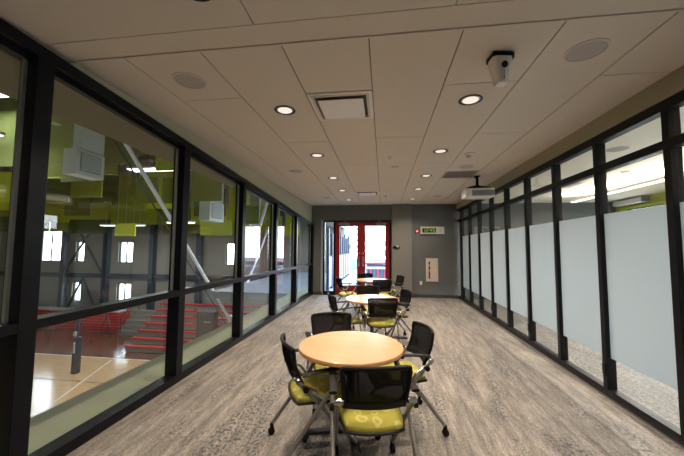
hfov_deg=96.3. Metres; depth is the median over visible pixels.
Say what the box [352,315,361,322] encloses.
seat cushion
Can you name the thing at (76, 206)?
acoustic panel
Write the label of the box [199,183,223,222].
air duct
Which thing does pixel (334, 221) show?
trim
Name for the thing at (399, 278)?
chair
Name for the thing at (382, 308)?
chair
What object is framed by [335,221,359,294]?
door
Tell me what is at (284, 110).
recessed light
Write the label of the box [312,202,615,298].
wall
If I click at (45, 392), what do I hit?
floor
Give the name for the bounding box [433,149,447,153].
recessed light
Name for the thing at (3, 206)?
acoustic panel
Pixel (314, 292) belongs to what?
baseboard
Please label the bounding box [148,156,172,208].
acoustic panel
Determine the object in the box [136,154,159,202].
acoustic panel
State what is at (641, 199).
screen housing
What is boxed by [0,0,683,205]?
ceiling
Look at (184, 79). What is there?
ceiling speaker
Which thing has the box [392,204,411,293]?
wall pier
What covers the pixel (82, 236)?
trim
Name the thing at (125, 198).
acoustic panel
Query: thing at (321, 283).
trim
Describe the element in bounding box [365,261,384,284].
slatted bench
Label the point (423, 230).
wall clock
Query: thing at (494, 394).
floor
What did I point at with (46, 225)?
acoustic panel
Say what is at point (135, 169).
strip light
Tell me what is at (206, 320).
tall cabinet
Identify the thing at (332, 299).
chair
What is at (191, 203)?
acoustic panel
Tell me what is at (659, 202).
trim
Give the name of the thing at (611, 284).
window
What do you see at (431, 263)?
fire extinguisher cabinet
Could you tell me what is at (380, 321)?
seat cushion
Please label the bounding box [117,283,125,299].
window
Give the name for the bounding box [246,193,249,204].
acoustic panel
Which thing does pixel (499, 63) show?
ceiling camera
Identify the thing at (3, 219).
acoustic panel
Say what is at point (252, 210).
acoustic panel
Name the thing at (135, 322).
steps
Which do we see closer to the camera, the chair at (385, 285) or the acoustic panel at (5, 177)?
the chair at (385, 285)
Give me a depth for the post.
12.48 m
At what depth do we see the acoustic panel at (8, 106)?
10.05 m
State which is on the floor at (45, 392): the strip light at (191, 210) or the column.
the column
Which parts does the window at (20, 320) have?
sill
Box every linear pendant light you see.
[570,194,594,202]
[607,176,664,194]
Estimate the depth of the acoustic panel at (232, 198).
16.36 m
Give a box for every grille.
[80,152,101,174]
[211,203,222,218]
[289,170,301,172]
[460,165,473,168]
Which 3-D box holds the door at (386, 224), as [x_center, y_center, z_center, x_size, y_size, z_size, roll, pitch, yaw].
[1.069,0.968,9.860,0.911,2.398,0.128,0,-4,8]
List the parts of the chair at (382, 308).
leg, rail, frame, leg, leg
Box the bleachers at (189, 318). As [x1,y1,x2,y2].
[124,302,262,353]
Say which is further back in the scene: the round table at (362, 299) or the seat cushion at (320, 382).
the round table at (362, 299)
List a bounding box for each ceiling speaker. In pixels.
[172,72,206,89]
[288,169,302,172]
[458,164,474,168]
[563,38,610,62]
[605,146,630,151]
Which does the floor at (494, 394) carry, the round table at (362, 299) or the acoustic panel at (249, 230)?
the round table at (362, 299)
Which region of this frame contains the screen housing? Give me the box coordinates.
[613,196,649,206]
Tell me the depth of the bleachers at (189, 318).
16.17 m
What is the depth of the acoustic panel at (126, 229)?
13.62 m
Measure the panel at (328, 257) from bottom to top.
2.250 m
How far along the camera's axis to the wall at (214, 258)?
20.84 m
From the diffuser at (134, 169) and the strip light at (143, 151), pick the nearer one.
the diffuser at (134, 169)
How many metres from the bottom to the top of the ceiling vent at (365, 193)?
0.070 m
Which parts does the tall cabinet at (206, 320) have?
door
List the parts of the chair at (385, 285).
frame, rail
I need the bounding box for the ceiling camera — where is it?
[486,51,514,86]
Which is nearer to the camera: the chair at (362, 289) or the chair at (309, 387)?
the chair at (309, 387)
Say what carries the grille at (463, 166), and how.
attached to the ceiling speaker at (469, 165)
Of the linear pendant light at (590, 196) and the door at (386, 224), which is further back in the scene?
the door at (386, 224)
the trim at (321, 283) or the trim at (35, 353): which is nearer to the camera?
the trim at (321, 283)
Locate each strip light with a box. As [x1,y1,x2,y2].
[99,151,145,225]
[126,166,139,171]
[142,166,156,171]
[166,210,195,223]
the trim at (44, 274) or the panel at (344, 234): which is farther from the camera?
the trim at (44, 274)
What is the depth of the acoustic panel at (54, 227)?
20.43 m
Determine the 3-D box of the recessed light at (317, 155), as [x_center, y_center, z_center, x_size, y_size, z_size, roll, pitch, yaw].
[-0.380,-1.106,4.666,0.216,0.008,0.216,0,-4,8]
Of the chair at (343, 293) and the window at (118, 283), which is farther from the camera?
the window at (118, 283)
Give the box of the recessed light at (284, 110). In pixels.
[274,105,295,114]
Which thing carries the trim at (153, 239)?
attached to the wall at (214, 258)
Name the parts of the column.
arm, arm, tie rod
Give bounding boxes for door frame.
[360,222,361,284]
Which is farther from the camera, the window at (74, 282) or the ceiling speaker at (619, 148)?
the window at (74, 282)
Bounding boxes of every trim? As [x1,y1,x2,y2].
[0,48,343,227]
[0,271,268,280]
[28,276,325,454]
[35,353,149,360]
[35,378,99,382]
[54,360,110,401]
[57,188,70,306]
[62,234,101,306]
[68,8,683,63]
[99,204,111,303]
[146,155,157,309]
[193,234,203,323]
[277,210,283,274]
[320,220,322,293]
[323,220,390,294]
[619,200,665,211]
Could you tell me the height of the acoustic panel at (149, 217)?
5.254 m
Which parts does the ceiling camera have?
mount plate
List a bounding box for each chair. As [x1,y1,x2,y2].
[268,333,360,455]
[305,312,357,418]
[327,293,361,330]
[329,365,419,455]
[336,277,358,311]
[352,285,386,334]
[356,273,372,305]
[360,298,403,358]
[368,279,393,295]
[374,289,411,335]
[375,321,448,439]
[381,275,404,305]
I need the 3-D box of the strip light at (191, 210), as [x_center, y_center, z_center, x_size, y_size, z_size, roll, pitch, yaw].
[-7.449,-2.907,14.351,1.300,5.384,0.300,0,-4,8]
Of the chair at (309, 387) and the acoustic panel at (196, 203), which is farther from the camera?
the acoustic panel at (196, 203)
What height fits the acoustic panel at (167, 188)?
5.054 m
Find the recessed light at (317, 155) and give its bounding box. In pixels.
[310,153,323,157]
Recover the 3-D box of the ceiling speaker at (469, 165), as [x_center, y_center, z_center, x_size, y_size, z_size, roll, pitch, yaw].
[2.142,-1.049,5.251,0.270,0.008,0.270,0,-4,8]
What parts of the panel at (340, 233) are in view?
post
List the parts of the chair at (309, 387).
frame, leg, pivot knob, leg, armrest, leg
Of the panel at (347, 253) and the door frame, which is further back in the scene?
the panel at (347, 253)
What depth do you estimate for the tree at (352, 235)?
26.99 m
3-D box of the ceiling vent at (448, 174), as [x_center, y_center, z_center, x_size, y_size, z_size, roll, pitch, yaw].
[2.227,-1.018,5.809,0.580,0.016,0.530,0,-4,8]
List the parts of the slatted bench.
rail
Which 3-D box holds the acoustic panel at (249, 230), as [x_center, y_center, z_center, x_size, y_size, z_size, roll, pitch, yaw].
[-5.944,-2.471,18.749,1.572,5.654,0.060,0,-4,8]
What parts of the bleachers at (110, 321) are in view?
rail frame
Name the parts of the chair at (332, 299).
frame, armrest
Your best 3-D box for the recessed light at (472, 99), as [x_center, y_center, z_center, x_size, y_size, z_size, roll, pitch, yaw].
[1.217,-1.212,2.900,0.216,0.008,0.216,0,-4,8]
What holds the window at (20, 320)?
in the wall at (290, 200)
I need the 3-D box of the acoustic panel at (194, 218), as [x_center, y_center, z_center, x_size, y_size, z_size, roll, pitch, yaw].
[-7.103,-2.817,16.655,2.043,5.254,0.060,0,-4,8]
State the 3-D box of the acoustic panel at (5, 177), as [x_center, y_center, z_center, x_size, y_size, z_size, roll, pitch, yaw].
[-13.668,-3.397,12.724,2.616,4.704,0.060,0,-4,8]
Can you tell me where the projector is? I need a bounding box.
[461,175,494,199]
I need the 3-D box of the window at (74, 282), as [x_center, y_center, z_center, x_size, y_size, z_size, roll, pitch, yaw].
[-18.615,4.471,21.580,0.700,1.300,0.080,0,-4,8]
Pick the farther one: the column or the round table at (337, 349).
the column
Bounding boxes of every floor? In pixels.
[30,329,195,417]
[66,295,683,455]
[210,270,365,299]
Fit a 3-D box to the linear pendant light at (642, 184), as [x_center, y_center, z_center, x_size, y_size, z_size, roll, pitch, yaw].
[5.559,-0.822,5.862,0.338,0.065,1.727,0,-4,8]
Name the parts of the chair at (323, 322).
frame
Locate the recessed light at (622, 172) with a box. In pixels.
[618,171,633,173]
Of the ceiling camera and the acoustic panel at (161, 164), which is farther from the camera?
the acoustic panel at (161, 164)
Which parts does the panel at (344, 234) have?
post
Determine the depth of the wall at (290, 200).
4.71 m
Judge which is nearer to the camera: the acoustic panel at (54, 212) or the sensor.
the sensor
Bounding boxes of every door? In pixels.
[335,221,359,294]
[362,221,389,294]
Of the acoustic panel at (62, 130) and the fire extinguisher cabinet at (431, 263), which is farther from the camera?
the fire extinguisher cabinet at (431, 263)
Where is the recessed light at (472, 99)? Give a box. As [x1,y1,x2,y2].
[458,94,482,104]
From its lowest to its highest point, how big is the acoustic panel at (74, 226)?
5.654 m
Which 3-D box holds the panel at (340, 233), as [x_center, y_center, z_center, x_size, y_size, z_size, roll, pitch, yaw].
[-0.019,1.377,14.603,0.090,2.250,0.815,0,-4,8]
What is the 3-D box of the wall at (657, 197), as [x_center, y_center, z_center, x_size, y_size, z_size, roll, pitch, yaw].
[7.890,0.546,7.400,0.150,3.030,3.020,0,-4,8]
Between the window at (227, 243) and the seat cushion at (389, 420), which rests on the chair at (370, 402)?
the seat cushion at (389, 420)
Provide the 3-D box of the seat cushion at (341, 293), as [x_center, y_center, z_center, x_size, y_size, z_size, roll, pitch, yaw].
[0.168,1.581,7.293,0.450,0.087,0.413,1,-4,-16]
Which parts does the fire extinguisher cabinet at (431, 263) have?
door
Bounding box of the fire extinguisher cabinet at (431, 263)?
[426,258,437,281]
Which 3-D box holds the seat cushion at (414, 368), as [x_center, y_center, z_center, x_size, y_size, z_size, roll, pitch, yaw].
[0.479,1.281,2.717,0.450,0.087,0.413,1,-4,-9]
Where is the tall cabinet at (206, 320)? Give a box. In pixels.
[196,310,217,337]
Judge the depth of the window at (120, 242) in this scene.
21.28 m
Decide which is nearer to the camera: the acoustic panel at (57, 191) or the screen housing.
the screen housing
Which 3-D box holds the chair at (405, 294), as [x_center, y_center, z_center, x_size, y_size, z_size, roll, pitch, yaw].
[0.877,1.450,5.100,0.612,0.825,0.566,1,-4,-10]
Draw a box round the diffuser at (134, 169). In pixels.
[127,168,190,171]
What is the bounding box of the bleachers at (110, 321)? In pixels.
[38,306,130,332]
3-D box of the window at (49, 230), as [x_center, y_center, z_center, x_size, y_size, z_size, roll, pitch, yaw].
[-20.916,0.509,22.157,1.800,3.750,0.080,0,-4,8]
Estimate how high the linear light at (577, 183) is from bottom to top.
0.008 m
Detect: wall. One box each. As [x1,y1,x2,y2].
[0,154,344,324]
[57,55,311,221]
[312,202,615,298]
[350,259,384,269]
[456,65,683,208]
[615,192,665,211]
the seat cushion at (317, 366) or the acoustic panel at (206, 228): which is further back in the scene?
the acoustic panel at (206, 228)
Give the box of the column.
[113,139,268,323]
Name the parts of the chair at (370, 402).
pivot knob, leg, armrest, leg, rail, frame, leg, leg, armrest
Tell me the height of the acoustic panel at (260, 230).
5.654 m
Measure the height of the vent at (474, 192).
0.110 m
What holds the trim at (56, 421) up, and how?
on the wall
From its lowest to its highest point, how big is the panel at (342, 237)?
2.100 m
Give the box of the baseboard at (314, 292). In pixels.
[313,291,457,298]
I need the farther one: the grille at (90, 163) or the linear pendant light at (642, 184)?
the grille at (90, 163)
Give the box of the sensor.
[464,152,474,158]
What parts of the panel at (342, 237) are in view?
post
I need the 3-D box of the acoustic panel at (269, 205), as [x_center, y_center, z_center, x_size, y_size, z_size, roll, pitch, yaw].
[-3.433,-2.706,15.310,0.500,5.604,0.060,0,-4,8]
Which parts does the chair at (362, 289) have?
frame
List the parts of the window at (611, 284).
frosted pane, frosted pane, frosted pane, frosted pane, frosted pane, frosted pane, frosted pane, frosted pane, frosted pane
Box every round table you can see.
[299,331,403,455]
[345,294,398,332]
[357,278,382,306]
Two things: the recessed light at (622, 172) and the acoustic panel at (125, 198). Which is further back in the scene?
the acoustic panel at (125, 198)
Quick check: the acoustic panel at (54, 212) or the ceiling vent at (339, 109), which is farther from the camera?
the acoustic panel at (54, 212)
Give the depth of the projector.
5.76 m
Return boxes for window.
[0,18,313,455]
[42,230,59,260]
[73,282,79,300]
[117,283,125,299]
[119,242,132,262]
[226,243,233,264]
[457,90,683,450]
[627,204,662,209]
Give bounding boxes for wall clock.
[420,227,443,233]
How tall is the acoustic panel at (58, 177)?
4.354 m
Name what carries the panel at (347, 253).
on the floor at (258, 289)
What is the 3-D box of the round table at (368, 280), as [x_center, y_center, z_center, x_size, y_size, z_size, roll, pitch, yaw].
[0.789,1.665,7.670,0.843,0.735,0.843,0,-4,8]
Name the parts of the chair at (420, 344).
armrest, armrest, rail, frame, leg, leg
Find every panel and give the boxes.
[0,97,17,166]
[0,167,7,231]
[0,167,11,202]
[0,168,9,215]
[0,203,8,209]
[44,202,68,222]
[44,223,49,231]
[46,179,70,201]
[47,176,60,178]
[48,115,118,176]
[50,223,67,231]
[60,176,100,181]
[64,198,91,215]
[66,203,111,219]
[68,219,108,233]
[70,180,102,197]
[90,164,119,202]
[103,136,139,164]
[110,164,156,224]
[114,169,136,235]
[117,152,147,211]
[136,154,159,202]
[146,172,158,223]
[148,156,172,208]
[156,157,173,170]
[159,175,193,224]
[162,177,172,202]
[163,225,170,233]
[188,189,228,233]
[191,171,221,200]
[192,203,227,223]
[194,189,226,215]
[200,188,231,235]
[229,187,279,221]
[232,222,255,233]
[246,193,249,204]
[246,195,258,223]
[256,216,281,233]
[267,203,270,229]
[285,214,299,235]
[326,228,331,290]
[330,234,332,287]
[340,233,342,278]
[342,237,344,279]
[344,234,346,277]
[346,238,348,276]
[348,236,349,274]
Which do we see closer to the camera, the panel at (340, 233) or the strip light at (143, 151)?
the panel at (340, 233)
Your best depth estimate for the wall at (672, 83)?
3.14 m
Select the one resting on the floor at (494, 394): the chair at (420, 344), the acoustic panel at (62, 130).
the chair at (420, 344)
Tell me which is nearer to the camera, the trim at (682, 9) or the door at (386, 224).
the trim at (682, 9)
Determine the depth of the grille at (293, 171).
5.63 m
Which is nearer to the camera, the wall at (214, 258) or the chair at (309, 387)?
the chair at (309, 387)
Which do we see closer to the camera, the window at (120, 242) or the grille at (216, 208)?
the grille at (216, 208)
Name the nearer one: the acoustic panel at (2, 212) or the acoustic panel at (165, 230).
the acoustic panel at (2, 212)
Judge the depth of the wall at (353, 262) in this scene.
21.92 m
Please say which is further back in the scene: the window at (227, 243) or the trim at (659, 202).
the window at (227, 243)
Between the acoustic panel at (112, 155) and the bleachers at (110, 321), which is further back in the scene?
the bleachers at (110, 321)
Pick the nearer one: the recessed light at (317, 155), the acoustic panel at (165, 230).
the recessed light at (317, 155)
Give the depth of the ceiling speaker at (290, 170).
5.61 m
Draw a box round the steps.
[117,295,165,336]
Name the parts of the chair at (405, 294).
leg, leg, frame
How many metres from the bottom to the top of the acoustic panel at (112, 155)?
4.184 m
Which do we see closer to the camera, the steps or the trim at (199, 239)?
the steps
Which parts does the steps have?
handrail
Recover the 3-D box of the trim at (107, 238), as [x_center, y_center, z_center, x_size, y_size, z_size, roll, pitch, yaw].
[-16.207,0.676,21.164,0.320,11.550,0.360,0,-4,8]
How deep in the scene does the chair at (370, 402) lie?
1.84 m
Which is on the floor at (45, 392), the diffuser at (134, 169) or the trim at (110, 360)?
the trim at (110, 360)
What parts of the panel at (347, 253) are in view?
post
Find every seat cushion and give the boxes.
[289,373,340,402]
[315,364,339,372]
[339,292,356,295]
[339,397,402,432]
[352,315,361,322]
[366,317,393,325]
[378,361,425,379]
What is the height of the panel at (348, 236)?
2.250 m
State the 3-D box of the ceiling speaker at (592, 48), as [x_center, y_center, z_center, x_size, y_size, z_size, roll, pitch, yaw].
[1.735,-1.255,2.175,0.270,0.008,0.270,0,-4,8]
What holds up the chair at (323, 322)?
on the floor at (494, 394)
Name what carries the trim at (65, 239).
attached to the wall at (214, 258)
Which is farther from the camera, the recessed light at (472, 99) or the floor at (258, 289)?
the floor at (258, 289)
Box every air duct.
[62,124,104,180]
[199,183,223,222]
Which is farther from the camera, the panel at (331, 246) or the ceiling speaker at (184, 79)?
the panel at (331, 246)
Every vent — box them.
[306,89,373,120]
[355,191,379,195]
[441,171,478,177]
[472,190,493,195]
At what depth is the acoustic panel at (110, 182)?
14.51 m
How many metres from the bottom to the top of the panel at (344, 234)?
2.250 m
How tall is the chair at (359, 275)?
0.825 m
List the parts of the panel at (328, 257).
post, panel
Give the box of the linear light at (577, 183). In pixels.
[562,182,585,187]
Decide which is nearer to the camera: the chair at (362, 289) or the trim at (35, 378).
the chair at (362, 289)
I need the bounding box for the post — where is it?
[71,319,81,373]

